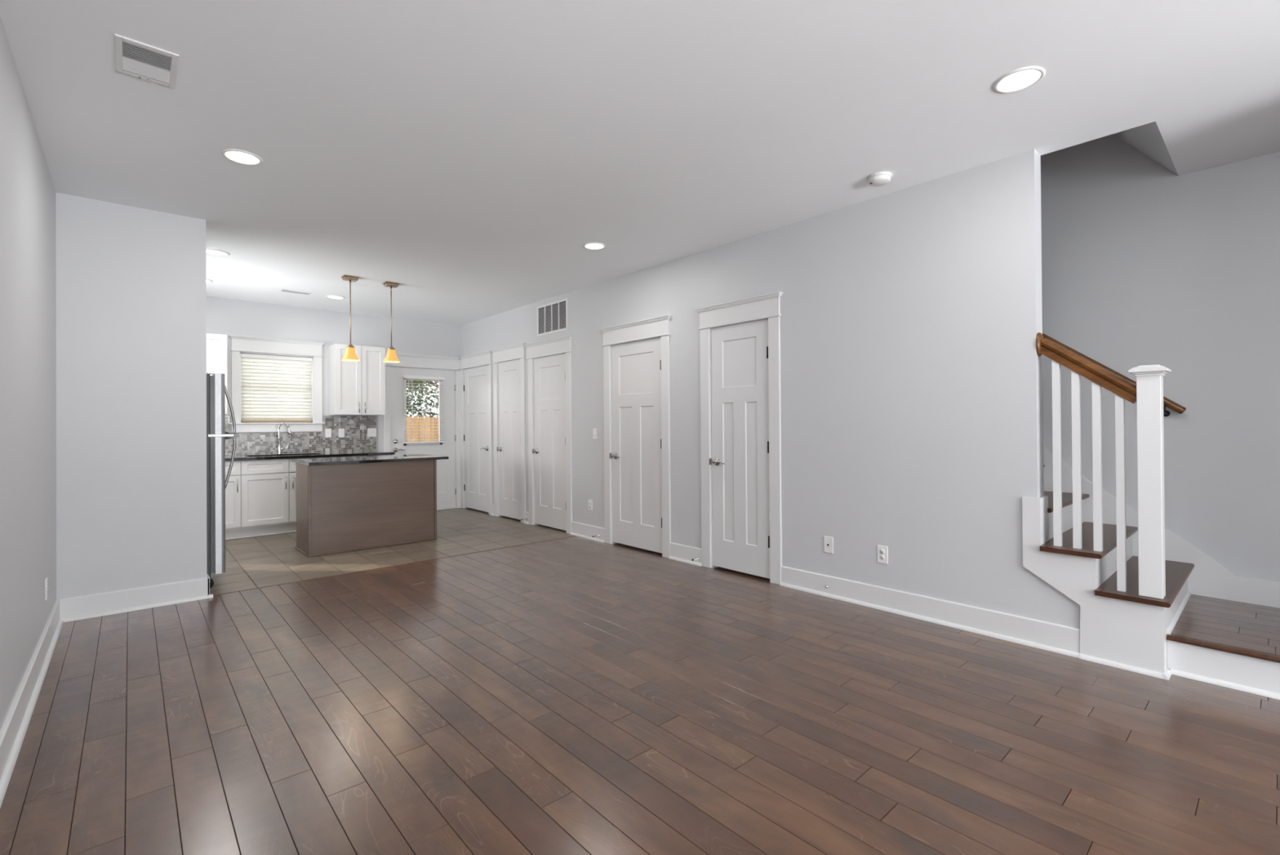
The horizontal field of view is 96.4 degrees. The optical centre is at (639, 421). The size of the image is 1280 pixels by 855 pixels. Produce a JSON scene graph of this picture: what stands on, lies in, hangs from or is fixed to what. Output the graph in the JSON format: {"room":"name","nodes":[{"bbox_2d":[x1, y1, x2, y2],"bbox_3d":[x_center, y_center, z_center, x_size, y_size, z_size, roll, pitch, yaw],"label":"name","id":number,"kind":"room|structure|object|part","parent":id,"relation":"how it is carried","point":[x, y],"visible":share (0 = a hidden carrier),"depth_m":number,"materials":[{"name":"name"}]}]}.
{"room":"empty living room","nodes":[
{"label":"empty living room","id":0,"kind":"room"},
{"bbox_2d":[0,16,56,730],"bbox_3d":[-1.582,-0.119,1.158,0.120,2.740,12.872,0,0,-42],"label":"wall","id":1,"kind":"structure","parent":0,"point":[28,254],"depth_m":2.53,"materials":[{"name":"paint"}]},
{"bbox_2d":[0,599,63,807],"bbox_3d":[-0.507,1.166,0.070,0.033,0.145,9.598,0,0,-42],"label":"baseboard","id":2,"kind":"structure","parent":1,"relation":"attached to","point":[13,731],"depth_m":2.43,"materials":[{"name":"white paint"}]},
{"bbox_2d":[44,577,48,599],"bbox_3d":[-3.290,0.926,3.173,0.009,0.116,0.072,0,0,-42],"label":"wall outlet","id":3,"kind":"object","parent":1,"relation":"attached to","point":[46,578],"visible":1,"depth_m":3.16,"materials":[{"name":"white plastic"}]},
{"bbox_2d":[55,192,213,622],"bbox_3d":[-3.453,-0.094,3.946,0.799,2.740,0.155,0,0,-42],"label":"wall","id":4,"kind":"structure","parent":0,"point":[131,291],"depth_m":3.88,"materials":[{"name":"paint"}]},
{"bbox_2d":[206,296,460,450],"bbox_3d":[-4.265,-0.073,7.321,4.078,2.740,0.140,0,0,-42],"label":"wall","id":5,"kind":"structure","parent":0,"point":[227,317],"depth_m":7.41,"materials":[{"name":"paint"}]},
{"bbox_2d":[206,333,226,413],"bbox_3d":[-4.979,-0.530,6.350,0.622,0.895,0.364,0,0,-42],"label":"upper cabinet","id":6,"kind":"object","parent":5,"relation":"attached to","point":[216,344],"visible":0.08,"depth_m":6.40,"materials":[{"name":"white paint"}]},
{"bbox_2d":[228,334,325,432],"bbox_3d":[-4.488,-0.443,7.093,1.013,1.142,0.190,0,0,-42],"label":"window","id":7,"kind":"structure","parent":5,"relation":"in","point":[240,344],"depth_m":7.03,"materials":[{"name":"white paint"}]},
{"bbox_3d":[-4.535,-0.403,7.137,0.758,0.833,0.030,0,0,-42],"label":"sash","id":8,"kind":"part","parent":7,"relation":"part of","materials":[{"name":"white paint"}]},
{"bbox_2d":[240,353,311,422],"bbox_3d":[-4.482,-0.404,7.077,0.752,0.820,0.076,0,0,-42],"label":"window blind","id":9,"kind":"object","parent":7,"relation":"attached to","point":[275,388],"visible":1,"depth_m":7.07,"materials":[{"name":"white plastic"}]},
{"bbox_3d":[-4.489,-0.399,7.084,0.534,0.770,0.028,0,0,-42],"label":"ladder cord","id":10,"kind":"part","parent":9,"relation":"part of","materials":[{"name":"white fabric"}]},
{"bbox_3d":[-4.486,-0.005,7.083,0.744,0.022,0.048,0,0,-42],"label":"rail","id":11,"kind":"part","parent":9,"relation":"part of","materials":[{"name":"white plastic"}]},
{"bbox_3d":[-4.497,-0.410,7.104,0.953,0.845,0.160,0,0,-42],"label":"frame","id":12,"kind":"part","parent":7,"relation":"part of","materials":[{"name":"white paint"}]},
{"bbox_3d":[-4.486,0.022,7.092,1.013,0.018,0.185,0,0,-42],"label":"sill","id":13,"kind":"part","parent":7,"relation":"part of","materials":[{"name":"white paint"}]},
{"bbox_2d":[218,414,377,455],"bbox_3d":[-4.304,0.159,7.184,1.937,0.481,0.006,0,0,-42],"label":"tile backsplash","id":14,"kind":"structure","parent":5,"relation":"attached to","point":[355,438],"depth_m":7.33,"materials":[{"name":"grey tile"}]},
{"bbox_2d":[225,415,229,422],"bbox_3d":[-4.840,-0.027,6.698,0.060,0.090,0.009,0,0,-42],"label":"wall outlet","id":15,"kind":"object","parent":14,"relation":"attached to","point":[227,417],"visible":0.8,"depth_m":6.70,"materials":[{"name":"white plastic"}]},
{"bbox_2d":[324,428,331,437],"bbox_3d":[-4.037,0.148,7.413,0.072,0.116,0.006,0,0,-42],"label":"blank plate","id":16,"kind":"object","parent":14,"relation":"attached to","point":[327,431],"visible":1,"depth_m":7.41,"materials":[{"name":"white plastic"}]},
{"bbox_2d":[338,428,344,437],"bbox_3d":[-3.922,0.148,7.517,0.072,0.116,0.006,0,0,-42],"label":"blank plate","id":17,"kind":"object","parent":14,"relation":"attached to","point":[341,431],"visible":1,"depth_m":7.51,"materials":[{"name":"white plastic"}]},
{"bbox_2d":[367,427,376,436],"bbox_3d":[-3.637,0.147,7.764,0.115,0.116,0.016,0,0,-42],"label":"light switch","id":18,"kind":"object","parent":14,"relation":"attached to","point":[371,432],"visible":1,"depth_m":7.76,"materials":[{"name":"white plastic"}]},
{"bbox_2d":[328,343,385,415],"bbox_3d":[-3.697,-0.533,7.494,0.598,0.895,0.364,0,0,-42],"label":"upper cabinet","id":19,"kind":"object","parent":5,"relation":"attached to","point":[357,388],"visible":0.99,"depth_m":7.37,"materials":[{"name":"white paint"}]},
{"bbox_3d":[-3.715,-0.534,7.293,0.301,0.887,0.020,0,0,-42],"label":"door","id":20,"kind":"part","parent":19,"relation":"part of","materials":[{"name":"white paint"}]},
{"bbox_3d":[-3.491,-0.534,7.493,0.288,0.887,0.020,0,0,-42],"label":"door","id":21,"kind":"part","parent":19,"relation":"part of","materials":[{"name":"white paint"}]},
{"bbox_2d":[383,351,461,510],"bbox_3d":[-3.157,0.170,8.266,1.130,2.248,0.180,0,0,-42],"label":"door","id":22,"kind":"structure","parent":5,"relation":"in","point":[448,470],"depth_m":8.39,"materials":[{"name":"white paint"}]},
{"bbox_3d":[-3.364,0.395,7.995,0.149,0.066,0.053,0,0,-42],"label":"handle","id":23,"kind":"part","parent":22,"relation":"part of","materials":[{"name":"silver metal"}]},
{"bbox_3d":[-3.124,-0.148,8.244,0.560,0.975,0.010,0,0,-42],"label":"glazing frame","id":24,"kind":"part","parent":22,"relation":"part of","materials":[{"name":"white paint"}]},
{"bbox_2d":[402,374,444,443],"bbox_3d":[-3.096,-0.171,8.220,0.590,0.960,0.066,0,0,-42],"label":"window blind","id":25,"kind":"object","parent":22,"relation":"attached to","point":[404,376],"visible":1,"depth_m":8.21,"materials":[{"name":"white plastic"}]},
{"bbox_3d":[-3.097,0.298,8.222,0.582,0.022,0.048,0,0,-42],"label":"rail","id":26,"kind":"part","parent":25,"relation":"part of","materials":[{"name":"white plastic"}]},
{"bbox_3d":[-3.100,-0.166,8.224,0.354,0.910,0.054,0,0,-42],"label":"ladder cord","id":27,"kind":"part","parent":25,"relation":"part of","materials":[{"name":"white fabric"}]},
{"bbox_2d":[0,507,1279,854],"bbox_3d":[0.401,1.306,2.910,5.367,0.120,12.832,0,0,-42],"label":"floor","id":28,"kind":"structure","parent":0,"point":[575,695],"depth_m":2.34,"materials":[{"name":"brown wood"}]},
{"bbox_2d":[206,372,235,588],"bbox_3d":[-3.716,0.454,4.409,0.920,1.652,0.746,0,0,-42],"label":"refrigerator","id":29,"kind":"object","parent":28,"relation":"on","point":[216,482],"visible":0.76,"depth_m":4.36,"materials":[{"name":"metal"}]},
{"bbox_3d":[-3.456,-0.134,4.651,0.065,0.463,0.740,0,0,-42],"label":"freezer door","id":30,"kind":"part","parent":29,"relation":"part of","materials":[{"name":"metal"}]},
{"bbox_3d":[-3.196,-0.092,4.453,0.084,0.378,0.019,0,0,-42],"label":"door handle","id":31,"kind":"part","parent":29,"relation":"part of","materials":[{"name":"metal"}]},
{"bbox_2d":[225,460,240,537],"bbox_3d":[-4.753,0.862,6.349,0.473,0.868,0.623,0,0,-42],"label":"base cabinet","id":32,"kind":"object","parent":28,"relation":"on","point":[233,490],"visible":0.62,"depth_m":6.26,"materials":[{"name":"white paint"}]},
{"bbox_3d":[-4.577,0.510,6.151,0.468,0.148,0.020,0,0,-42],"label":"drawer","id":33,"kind":"part","parent":32,"relation":"part of","materials":[{"name":"white paint"}]},
{"bbox_3d":[-4.575,0.876,6.150,0.468,0.565,0.020,0,0,-42],"label":"cabinet door","id":34,"kind":"part","parent":32,"relation":"part of","materials":[{"name":"white paint"}]},
{"bbox_3d":[-4.408,0.701,6.264,0.010,0.145,0.035,0,0,-42],"label":"pull handle","id":35,"kind":"part","parent":32,"relation":"part of","materials":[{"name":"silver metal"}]},
{"bbox_2d":[225,530,296,539],"bbox_3d":[-4.057,1.284,6.683,2.235,0.018,0.018,0,0,-42],"label":"trim","id":36,"kind":"structure","parent":28,"relation":"on","point":[282,532],"depth_m":6.46,"materials":[{"name":"white paint"}]},
{"bbox_2d":[240,457,326,536],"bbox_3d":[-4.234,0.861,6.811,0.914,0.868,0.623,0,0,-42],"label":"base cabinet","id":37,"kind":"object","parent":28,"relation":"on","point":[268,486],"visible":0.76,"depth_m":6.48,"materials":[{"name":"white paint"}]},
{"bbox_3d":[-4.230,0.509,6.461,0.451,0.148,0.020,0,0,-42],"label":"drawer","id":38,"kind":"part","parent":37,"relation":"part of","materials":[{"name":"white paint"}]},
{"bbox_3d":[-4.228,0.876,6.460,0.451,0.565,0.020,0,0,-42],"label":"cabinet door","id":39,"kind":"part","parent":37,"relation":"part of","materials":[{"name":"white paint"}]},
{"bbox_3d":[-3.889,0.508,6.766,0.452,0.148,0.020,0,0,-42],"label":"drawer","id":40,"kind":"part","parent":37,"relation":"part of","materials":[{"name":"white paint"}]},
{"bbox_3d":[-3.886,0.875,6.764,0.452,0.565,0.020,0,0,-42],"label":"cabinet door","id":41,"kind":"part","parent":37,"relation":"part of","materials":[{"name":"white paint"}]},
{"bbox_3d":[-4.013,0.700,6.616,0.010,0.145,0.035,0,0,-42],"label":"pull handle","id":42,"kind":"part","parent":37,"relation":"part of","materials":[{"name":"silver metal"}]},
{"bbox_2d":[225,450,395,461],"bbox_3d":[-4.445,0.412,6.635,2.895,0.030,0.634,0,0,-42],"label":"countertop","id":43,"kind":"structure","parent":37,"relation":"on","point":[245,457],"depth_m":6.88,"materials":[{"name":"black stone"}]},
{"bbox_2d":[276,422,292,453],"bbox_3d":[-4.359,0.207,7.022,0.164,0.382,0.054,0,0,-28],"label":"kitchen faucet","id":44,"kind":"object","parent":43,"relation":"on","point":[279,451],"visible":1,"depth_m":6.99,"materials":[{"name":"silver metal"}]},
{"bbox_3d":[-4.369,0.152,7.012,0.122,0.271,0.029,0,0,-26],"label":"spout","id":45,"kind":"part","parent":44,"relation":"part of","materials":[{"name":"silver metal"}]},
{"bbox_2d":[332,454,388,457],"bbox_3d":[-3.629,0.859,7.351,0.706,0.868,0.623,0,0,-42],"label":"base cabinet","id":46,"kind":"object","parent":28,"relation":"on","point":[374,455],"visible":0.02,"depth_m":7.14,"materials":[{"name":"white paint"}]},
{"bbox_2d":[290,453,448,556],"bbox_3d":[-2.877,0.835,6.135,1.363,0.895,0.810,0,0,-42],"label":"kitchen island","id":47,"kind":"object","parent":28,"relation":"on","point":[349,503],"visible":1,"depth_m":5.77,"materials":[{"name":"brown wood"}]},
{"bbox_3d":[-3.134,0.848,5.423,0.026,0.866,0.022,0,0,-42],"label":"corner post","id":48,"kind":"part","parent":47,"relation":"part of","materials":[{"name":"brown wood"}]},
{"bbox_3d":[-2.871,1.273,6.020,1.218,0.018,0.573,0,0,-42],"label":"moulding","id":49,"kind":"part","parent":47,"relation":"part of","materials":[{"name":"brown wood"}]},
{"bbox_3d":[-2.229,0.846,6.230,0.026,0.866,0.022,0,0,-42],"label":"corner post","id":50,"kind":"part","parent":47,"relation":"part of","materials":[{"name":"brown wood"}]},
{"bbox_2d":[213,535,575,595],"bbox_3d":[-1.924,1.273,5.274,3.272,0.006,0.012,0,0,-42],"label":"trim","id":51,"kind":"structure","parent":28,"relation":"on","point":[573,535],"depth_m":4.94,"materials":[{"name":"brown wood"}]},
{"bbox_2d":[1022,446,1279,699],"bbox_3d":[3.838,0.274,2.078,1.138,1.890,6.795,0,0,-42],"label":"staircase","id":52,"kind":"structure","parent":28,"relation":"on","point":[1222,627],"depth_m":2.98,"materials":[{"name":"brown wood"}]},
{"bbox_3d":[2.236,0.547,3.201,0.142,0.255,0.049,0,0,-42],"label":"wall trim","id":53,"kind":"part","parent":52,"relation":"part of","materials":[{"name":"white paint"}]},
{"bbox_2d":[1035,332,1171,599],"bbox_3d":[2.391,0.182,2.980,0.146,1.358,0.549,0,0,-42],"label":"stair railing","id":54,"kind":"object","parent":52,"relation":"on","point":[1148,393],"visible":1,"depth_m":2.91,"materials":[{"name":"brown wood"}]},
{"bbox_3d":[2.360,-0.275,3.015,0.062,0.372,0.462,0,0,-42],"label":"handrail","id":55,"kind":"part","parent":54,"relation":"part of","materials":[{"name":"brown wood"}]},
{"bbox_3d":[2.526,0.314,2.829,0.090,1.089,0.090,0,0,-42],"label":"newel post","id":56,"kind":"part","parent":54,"relation":"part of","materials":[{"name":"white paint"}]},
{"bbox_3d":[2.439,1.221,2.886,0.098,0.022,0.346,0,0,-42],"label":"shoe moulding","id":57,"kind":"part","parent":52,"relation":"part of","materials":[{"name":"white paint"}]},
{"bbox_3d":[2.966,1.035,3.143,0.983,0.019,0.014,0,0,-42],"label":"shoe moulding","id":58,"kind":"part","parent":52,"relation":"part of","materials":[{"name":"white paint"}]},
{"bbox_3d":[4.182,1.201,1.018,0.018,0.022,4.771,0,0,-42],"label":"shoe moulding","id":59,"kind":"part","parent":52,"relation":"part of","materials":[{"name":"white paint"}]},
{"bbox_2d":[0,0,1279,325],"bbox_3d":[0.323,-2.674,2.896,5.287,2.360,12.892,0,0,-42],"label":"ceiling","id":60,"kind":"structure","parent":0,"point":[465,156],"depth_m":2.77,"materials":[{"name":"paint"}]},
{"bbox_2d":[114,34,179,88],"bbox_3d":[-2.033,-1.473,2.359,0.193,0.015,0.297,0,0,-42],"label":"ceiling vent","id":61,"kind":"object","parent":60,"relation":"in","point":[134,58],"visible":1,"depth_m":2.35,"materials":[{"name":"white metal"}]},
{"bbox_2d":[205,248,229,256],"bbox_3d":[-3.654,-1.454,4.931,0.192,0.007,0.192,0,0,-42],"label":"recessed light","id":62,"kind":"object","parent":60,"relation":"in","point":[211,251],"visible":0.84,"depth_m":4.93,"materials":[{"name":"white plastic"}]},
{"bbox_2d":[221,148,262,165],"bbox_3d":[-2.219,-1.472,3.193,0.192,0.007,0.192,0,0,-42],"label":"recessed light","id":63,"kind":"object","parent":60,"relation":"in","point":[242,157],"visible":1,"depth_m":3.19,"materials":[{"name":"white plastic"}]},
{"bbox_2d":[279,288,311,295],"bbox_3d":[-3.849,-1.446,6.396,0.298,0.008,0.124,0,0,-42],"label":"ceiling vent","id":64,"kind":"object","parent":60,"relation":"in","point":[281,290],"visible":1,"depth_m":6.37,"materials":[{"name":"white metal"}]},
{"bbox_2d":[326,295,344,299],"bbox_3d":[-3.548,-1.447,6.669,0.192,0.007,0.192,0,0,-42],"label":"recessed light","id":65,"kind":"object","parent":60,"relation":"in","point":[337,297],"visible":1,"depth_m":6.68,"materials":[{"name":"white plastic"}]},
{"bbox_2d":[341,275,359,361],"bbox_3d":[-2.919,-1.038,5.769,0.154,0.842,0.154,0,0,-42],"label":"pendant lamp","id":66,"kind":"object","parent":60,"relation":"hanging from","point":[350,354],"visible":1,"depth_m":5.75,"materials":[{"name":"yellow glass"}]},
{"bbox_3d":[-2.920,-1.099,5.769,0.018,0.660,0.018,0,0,-42],"label":"rod","id":67,"kind":"part","parent":66,"relation":"part of","materials":[{"name":"brown metal"}]},
{"bbox_3d":[-2.917,-0.683,5.767,0.154,0.132,0.154,0,0,-42],"label":"lamp shade","id":68,"kind":"part","parent":66,"relation":"part of","materials":[{"name":"glass"}]},
{"bbox_2d":[382,280,399,362],"bbox_3d":[-2.622,-1.044,6.033,0.154,0.830,0.154,0,0,-42],"label":"pendant lamp","id":69,"kind":"object","parent":60,"relation":"hanging from","point":[391,357],"visible":1,"depth_m":6.01,"materials":[{"name":"yellow glass"}]},
{"bbox_3d":[-2.623,-1.106,6.034,0.018,0.648,0.018,0,0,-42],"label":"rod","id":70,"kind":"part","parent":69,"relation":"part of","materials":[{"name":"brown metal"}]},
{"bbox_3d":[-2.620,-0.696,6.032,0.154,0.132,0.154,0,0,-42],"label":"lamp shade","id":71,"kind":"part","parent":69,"relation":"part of","materials":[{"name":"glass"}]},
{"bbox_2d":[582,242,605,249],"bbox_3d":[-0.384,-1.476,4.821,0.192,0.007,0.192,0,0,-42],"label":"recessed light","id":72,"kind":"object","parent":60,"relation":"in","point":[591,246],"visible":1,"depth_m":4.82,"materials":[{"name":"white plastic"}]},
{"bbox_2d":[866,171,892,186],"bbox_3d":[1.465,-1.477,3.499,0.140,0.042,0.140,0,0,-42],"label":"smoke detector","id":73,"kind":"object","parent":60,"relation":"attached to","point":[882,178],"visible":1,"depth_m":3.46,"materials":[{"name":"white plastic"}]},
{"bbox_2d":[993,66,1045,93],"bbox_3d":[1.669,-1.501,2.519,0.192,0.007,0.192,0,0,-42],"label":"recessed light","id":74,"kind":"object","parent":60,"relation":"in","point":[1020,79],"visible":1,"depth_m":2.51,"materials":[{"name":"white plastic"}]},
{"bbox_2d":[460,148,1080,628],"bbox_3d":[-0.093,-1.238,5.796,0.124,5.000,7.947,0,0,-42],"label":"wall","id":75,"kind":"structure","parent":0,"point":[912,392],"depth_m":3.78,"materials":[{"name":"paint"}]},
{"bbox_2d":[458,350,492,514],"bbox_3d":[-2.336,0.161,8.270,0.165,2.257,1.035,0,0,-42],"label":"door","id":76,"kind":"structure","parent":75,"relation":"in","point":[476,369],"depth_m":8.24,"materials":[{"name":"white paint"}]},
{"bbox_2d":[490,504,493,515],"bbox_3d":[-2.016,1.212,7.840,0.033,0.145,0.073,0,0,-42],"label":"baseboard","id":77,"kind":"structure","parent":75,"relation":"attached to","point":[492,505],"depth_m":7.85,"materials":[{"name":"white paint"}]},
{"bbox_2d":[490,342,525,522],"bbox_3d":[-1.690,0.149,7.546,0.165,2.264,0.872,0,0,-42],"label":"door","id":78,"kind":"structure","parent":75,"relation":"in","point":[508,362],"depth_m":7.52,"materials":[{"name":"white paint"}]},
{"bbox_2d":[524,511,528,524],"bbox_3d":[-1.417,1.205,7.168,0.033,0.145,0.093,0,0,-42],"label":"baseboard","id":79,"kind":"structure","parent":75,"relation":"attached to","point":[526,513],"depth_m":7.17,"materials":[{"name":"white paint"}]},
{"bbox_2d":[524,335,573,533],"bbox_3d":[-1.056,0.155,6.835,0.165,2.237,0.996,0,0,-42],"label":"door","id":80,"kind":"structure","parent":75,"relation":"in","point":[549,361],"depth_m":6.80,"materials":[{"name":"white paint"}]},
{"bbox_2d":[537,297,568,336],"bbox_3d":[-1.043,-1.224,6.761,0.008,0.365,0.650,0,0,-42],"label":"air vent","id":81,"kind":"object","parent":75,"relation":"in","point":[552,317],"visible":1,"depth_m":6.75,"materials":[{"name":"white metal"}]},
{"bbox_2d":[570,520,604,542],"bbox_3d":[-0.572,1.195,6.221,0.033,0.145,0.603,0,0,-42],"label":"baseboard","id":82,"kind":"structure","parent":75,"relation":"attached to","point":[578,529],"depth_m":6.21,"materials":[{"name":"white paint"}]},
{"bbox_2d":[588,498,592,510],"bbox_3d":[-0.539,0.900,6.202,0.009,0.116,0.072,0,0,-42],"label":"wall outlet","id":83,"kind":"object","parent":75,"relation":"attached to","point":[590,501],"visible":1,"depth_m":6.20,"materials":[{"name":"white plastic"}]},
{"bbox_2d":[592,428,597,439],"bbox_3d":[-0.486,0.130,6.134,0.016,0.116,0.072,0,0,-42],"label":"light switch","id":84,"kind":"object","parent":75,"relation":"attached to","point":[594,430],"visible":1,"depth_m":6.13,"materials":[{"name":"white plastic"}]},
{"bbox_2d":[599,314,671,557],"bbox_3d":[-0.018,0.143,5.670,0.165,2.237,1.026,0,0,-42],"label":"door","id":85,"kind":"structure","parent":75,"relation":"in","point":[637,375],"depth_m":5.63,"materials":[{"name":"white paint"}]},
{"bbox_3d":[-0.242,0.352,5.838,0.053,0.066,0.149,0,0,-42],"label":"handle","id":86,"kind":"part","parent":85,"relation":"part of","materials":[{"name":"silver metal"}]},
{"bbox_2d":[668,542,702,565],"bbox_3d":[0.406,1.184,5.124,0.033,0.145,0.391,0,0,-42],"label":"baseboard","id":87,"kind":"structure","parent":75,"relation":"attached to","point":[682,553],"depth_m":5.12,"materials":[{"name":"white paint"}]},
{"bbox_2d":[695,291,782,584],"bbox_3d":[0.837,0.133,4.712,0.165,2.237,0.868,0,0,-42],"label":"door","id":88,"kind":"structure","parent":75,"relation":"in","point":[741,516],"depth_m":4.67,"materials":[{"name":"white paint"}]},
{"bbox_3d":[0.665,0.341,4.821,0.053,0.066,0.149,0,0,-42],"label":"handle","id":89,"kind":"part","parent":88,"relation":"part of","materials":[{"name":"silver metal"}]},
{"bbox_2d":[823,535,833,553],"bbox_3d":[1.343,0.879,4.085,0.016,0.116,0.072,0,0,-42],"label":"cable plate","id":90,"kind":"object","parent":75,"relation":"attached to","point":[828,540],"visible":1,"depth_m":4.08,"materials":[{"name":"white plastic"}]},
{"bbox_2d":[876,544,888,564],"bbox_3d":[1.607,0.880,3.794,0.009,0.116,0.072,0,0,-42],"label":"wall outlet","id":91,"kind":"object","parent":75,"relation":"attached to","point":[882,550],"visible":1,"depth_m":3.79,"materials":[{"name":"white plastic"}]},
{"bbox_2d":[880,548,884,553],"bbox_3d":[1.605,0.860,3.792,0.002,0.033,0.033,0,0,-42],"label":"socket","id":92,"kind":"object","parent":91,"relation":"attached to","point":[882,550],"depth_m":3.79,"materials":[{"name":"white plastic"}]},
{"bbox_2d":[779,565,1079,657],"bbox_3d":[1.690,1.168,3.684,0.033,0.145,1.842,0,0,-42],"label":"baseboard","id":93,"kind":"structure","parent":75,"relation":"attached to","point":[1049,636],"depth_m":3.49,"materials":[{"name":"white paint"}]},
{"bbox_2d":[1040,133,1279,581],"bbox_3d":[3.771,-1.276,3.095,0.120,5.000,8.620,0,0,-42],"label":"wall","id":94,"kind":"structure","parent":0,"point":[1144,263],"depth_m":3.50,"materials":[{"name":"paint"}]},
{"bbox_2d":[1042,333,1186,416],"bbox_3d":[2.559,-0.874,4.298,0.090,1.703,2.232,0,0,-42],"label":"wall handrail","id":95,"kind":"object","parent":94,"relation":"attached to","point":[1167,402],"visible":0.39,"depth_m":3.65,"materials":[{"name":"brown wood"}]},
{"label":"outside","id":96,"kind":"structure","parent":0,"visible":0},
{"bbox_3d":[-12.353,1.817,21.371,38.000,0.100,31.628,0,0,-42],"label":"ground","id":97,"kind":"structure","parent":96,"visible":0},
{"bbox_2d":[406,379,437,417],"bbox_3d":[-6.909,-0.517,15.264,3.312,4.453,2.960,0,0,13],"label":"tree","id":98,"kind":"object","parent":97,"relation":"on","point":[416,382],"visible":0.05,"depth_m":15.57,"materials":[{"name":"green plant"}]},
{"bbox_2d":[406,415,439,441],"bbox_3d":[-5.266,0.755,13.424,22.004,1.795,0.060,0,0,-42],"label":"wooden fence","id":99,"kind":"object","parent":97,"relation":"on","point":[423,431],"visible":0.03,"depth_m":13.50,"materials":[{"name":"brown wood"}]},
{"bbox_2d":[406,393,439,417],"bbox_3d":[-4.867,0.489,15.215,9.104,2.520,0.935,0,0,-42],"label":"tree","id":100,"kind":"object","parent":97,"relation":"on","point":[420,401],"visible":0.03,"depth_m":14.65,"materials":[{"name":"green plant"}]},
{"bbox_2d":[406,379,439,417],"bbox_3d":[-6.406,-0.708,19.325,3.597,4.865,3.924,0,0,-42],"label":"tree","id":101,"kind":"object","parent":97,"relation":"on","point":[430,381],"visible":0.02,"depth_m":18.81,"materials":[{"name":"green plant"}]}
]}

